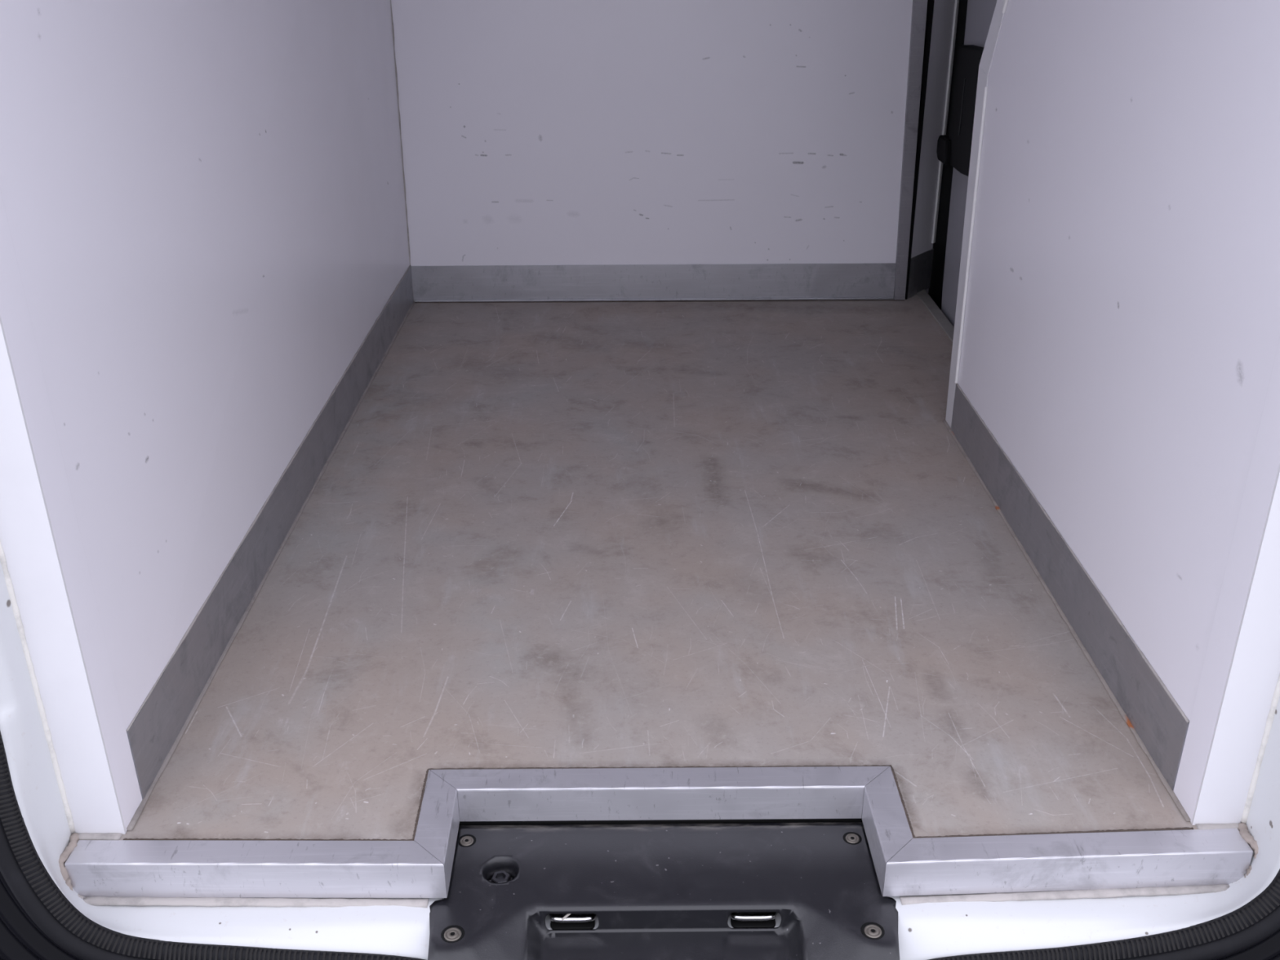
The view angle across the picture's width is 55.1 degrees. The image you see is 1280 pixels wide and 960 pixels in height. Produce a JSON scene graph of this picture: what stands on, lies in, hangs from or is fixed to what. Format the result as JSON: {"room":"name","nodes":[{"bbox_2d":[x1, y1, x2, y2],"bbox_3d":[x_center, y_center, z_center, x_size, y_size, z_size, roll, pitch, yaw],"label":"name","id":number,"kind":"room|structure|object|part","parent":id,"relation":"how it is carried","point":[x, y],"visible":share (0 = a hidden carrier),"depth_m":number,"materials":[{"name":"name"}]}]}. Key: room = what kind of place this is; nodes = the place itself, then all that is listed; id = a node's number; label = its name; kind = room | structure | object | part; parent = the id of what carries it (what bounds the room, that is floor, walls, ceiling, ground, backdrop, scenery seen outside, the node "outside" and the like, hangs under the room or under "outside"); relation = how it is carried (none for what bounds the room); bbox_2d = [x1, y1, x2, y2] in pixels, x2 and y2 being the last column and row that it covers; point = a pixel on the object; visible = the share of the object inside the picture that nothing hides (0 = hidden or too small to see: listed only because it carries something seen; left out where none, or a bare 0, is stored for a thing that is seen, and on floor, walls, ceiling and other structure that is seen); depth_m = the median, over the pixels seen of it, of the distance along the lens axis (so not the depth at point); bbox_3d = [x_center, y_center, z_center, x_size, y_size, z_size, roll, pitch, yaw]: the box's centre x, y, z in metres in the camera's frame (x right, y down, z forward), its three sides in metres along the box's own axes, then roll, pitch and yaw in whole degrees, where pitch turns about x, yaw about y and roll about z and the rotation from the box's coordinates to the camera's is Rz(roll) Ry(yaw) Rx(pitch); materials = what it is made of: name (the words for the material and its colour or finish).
{"room":"cargo space","nodes":[
{"label":"cargo space","id":0,"kind":"room"},
{"bbox_2d":[0,0,409,834],"bbox_3d":[-0.640,-0.666,2.118,0.075,1.360,2.178,0,25,0],"label":"wall","id":1,"kind":"structure","parent":0,"point":[203,228],"depth_m":1.54,"materials":[{"name":"white plastic"}]},
{"bbox_2d":[126,265,413,799],"bbox_3d":[-0.607,-0.097,2.383,0.005,0.104,2.058,0,25,0],"label":"baseboard","id":2,"kind":"structure","parent":1,"relation":"attached to","point":[155,727],"depth_m":1.87,"materials":[{"name":"grey metal"}]},
{"bbox_2d":[0,540,1279,959],"bbox_3d":[0.085,-0.137,1.132,1.562,1.510,0.181,0,25,0],"label":"door frame","id":3,"kind":"structure","parent":1,"relation":"attached to","point":[926,931],"depth_m":1.36,"materials":[{"name":"white paint"}]},
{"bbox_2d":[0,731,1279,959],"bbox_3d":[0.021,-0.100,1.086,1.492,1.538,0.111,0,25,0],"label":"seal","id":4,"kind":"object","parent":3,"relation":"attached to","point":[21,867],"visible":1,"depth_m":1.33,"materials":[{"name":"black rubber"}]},
{"bbox_2d":[0,871,1279,959],"bbox_3d":[0.023,0.135,1.117,1.900,1.990,0.351,0,25,0],"label":"rubber door seal","id":5,"kind":"object","parent":1,"relation":"attached to","point":[20,938],"visible":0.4,"depth_m":1.34,"materials":[{"name":"black rubber"}]},
{"bbox_2d":[390,0,912,300],"bbox_3d":[0.003,-1.111,3.078,1.400,1.370,0.061,0,25,0],"label":"wall","id":6,"kind":"structure","parent":0,"point":[533,132],"depth_m":3.15,"materials":[{"name":"white plastic"}]},
{"bbox_2d":[411,262,895,302],"bbox_3d":[0.038,-0.533,3.318,1.306,0.100,0.008,0,25,0],"label":"baseboard","id":7,"kind":"structure","parent":6,"relation":"attached to","point":[854,281],"depth_m":3.32,"materials":[{"name":"grey metal"}]},
{"bbox_2d":[76,294,1239,843],"bbox_3d":[0.056,-0.058,2.466,1.445,0.050,2.322,0,25,0],"label":"floor","id":8,"kind":"structure","parent":0,"point":[669,533],"depth_m":1.90,"materials":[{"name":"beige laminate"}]},
{"bbox_2d":[58,764,1258,907],"bbox_3d":[0.024,0.417,1.455,1.363,0.065,0.186,0,25,0],"label":"edging","id":9,"kind":"object","parent":8,"relation":"attached to","point":[103,868],"visible":0.98,"depth_m":1.40,"materials":[{"name":"metal"}]},
{"bbox_2d":[458,817,862,825],"bbox_3d":[0.093,-0.042,2.582,1.560,0.072,2.326,0,25,0],"label":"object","id":10,"kind":"structure","parent":0,"point":[760,820],"depth_m":1.51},
{"bbox_2d":[427,822,899,959],"bbox_3d":[0.027,0.495,1.416,0.531,0.053,0.230,0,25,0],"label":"cover","id":11,"kind":"object","parent":10,"relation":"attached to","point":[655,891],"visible":1,"depth_m":1.41,"materials":[{"name":"black plastic"}]},
{"bbox_2d":[488,870,513,883],"bbox_3d":[-0.164,0.474,1.444,0.034,0.019,0.034,0,25,0],"label":"bolt","id":12,"kind":"object","parent":11,"relation":"attached to","point":[500,877],"visible":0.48,"depth_m":1.44,"materials":[{"name":"metal"}]},
{"bbox_2d":[545,913,599,929],"bbox_3d":[-0.077,0.501,1.416,0.100,0.018,0.036,0,25,0],"label":"latch","id":13,"kind":"object","parent":11,"relation":"in","point":[574,921],"depth_m":1.40,"materials":[{"name":"silver metal"}]},
{"bbox_2d":[728,911,781,928],"bbox_3d":[0.130,0.500,1.417,0.100,0.018,0.036,0,25,0],"label":"latch","id":14,"kind":"object","parent":11,"relation":"in","point":[757,919],"depth_m":1.40,"materials":[{"name":"silver metal"}]},
{"bbox_2d":[905,0,959,299],"bbox_3d":[0.754,-1.127,3.118,0.037,1.380,0.146,18,31,34],"label":"wall","id":15,"kind":"structure","parent":0,"point":[941,21],"depth_m":3.19,"materials":[{"name":"grey white paint"},{"name":"matt black plastic"}]},
{"bbox_2d":[893,0,927,299],"bbox_3d":[0.689,-1.120,3.078,0.057,1.360,0.071,0,25,0],"label":"trim","id":16,"kind":"structure","parent":15,"relation":"attached to","point":[919,8],"depth_m":3.15,"materials":[{"name":"metal"}]},
{"bbox_2d":[906,248,933,298],"bbox_3d":[0.768,-0.567,3.368,0.003,0.112,0.136,18,31,34],"label":"baseboard","id":17,"kind":"structure","parent":15,"relation":"attached to","point":[920,271],"depth_m":3.37,"materials":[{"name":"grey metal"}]},
{"bbox_2d":[916,289,954,342],"bbox_3d":[0.782,-0.307,2.948,0.030,0.010,1.030,0,25,0],"label":"trim","id":18,"kind":"structure","parent":15,"relation":"attached to","point":[926,300],"depth_m":3.21,"materials":[{"name":"grey metal"}]},
{"bbox_3d":[0.795,-1.216,3.134,0.037,1.232,0.014,18,31,34],"label":"edge trim","id":19,"kind":"part","parent":15,"relation":"part of","materials":[{"name":"grey metal"}]},
{"bbox_2d":[928,0,996,327],"bbox_3d":[0.803,-0.894,2.713,0.088,1.460,1.180,0,25,0],"label":"door","id":20,"kind":"structure","parent":15,"relation":"in","point":[975,17],"depth_m":3.08,"materials":[{"name":"grey paint"}]},
{"bbox_3d":[0.776,-0.831,3.086,0.038,0.062,0.101,0,25,0],"label":"lock knob","id":21,"kind":"part","parent":20,"relation":"part of","materials":[{"name":"black plastic"}]},
{"bbox_2d":[945,0,1279,825],"bbox_3d":[0.667,-0.484,1.717,0.070,1.360,1.276,0,25,0],"label":"wall","id":22,"kind":"structure","parent":0,"point":[1117,331],"depth_m":1.54,"materials":[{"name":"white plastic"}]},
{"bbox_3d":[0.634,-0.437,2.395,0.003,0.700,0.086,0,25,0],"label":"edge trim","id":23,"kind":"part","parent":22,"relation":"part of","materials":[{"name":"white plastic"}]},
{"bbox_3d":[0.635,-0.976,1.956,0.003,0.670,0.425,-1,25,-1],"label":"edge trim","id":24,"kind":"part","parent":22,"relation":"part of","materials":[{"name":"white plastic"}]},
{"bbox_2d":[951,383,1189,790],"bbox_3d":[0.639,0.091,1.970,0.006,0.104,1.130,0,25,0],"label":"baseboard","id":25,"kind":"structure","parent":22,"relation":"attached to","point":[1150,708],"depth_m":1.78,"materials":[{"name":"grey metal"}]}
]}

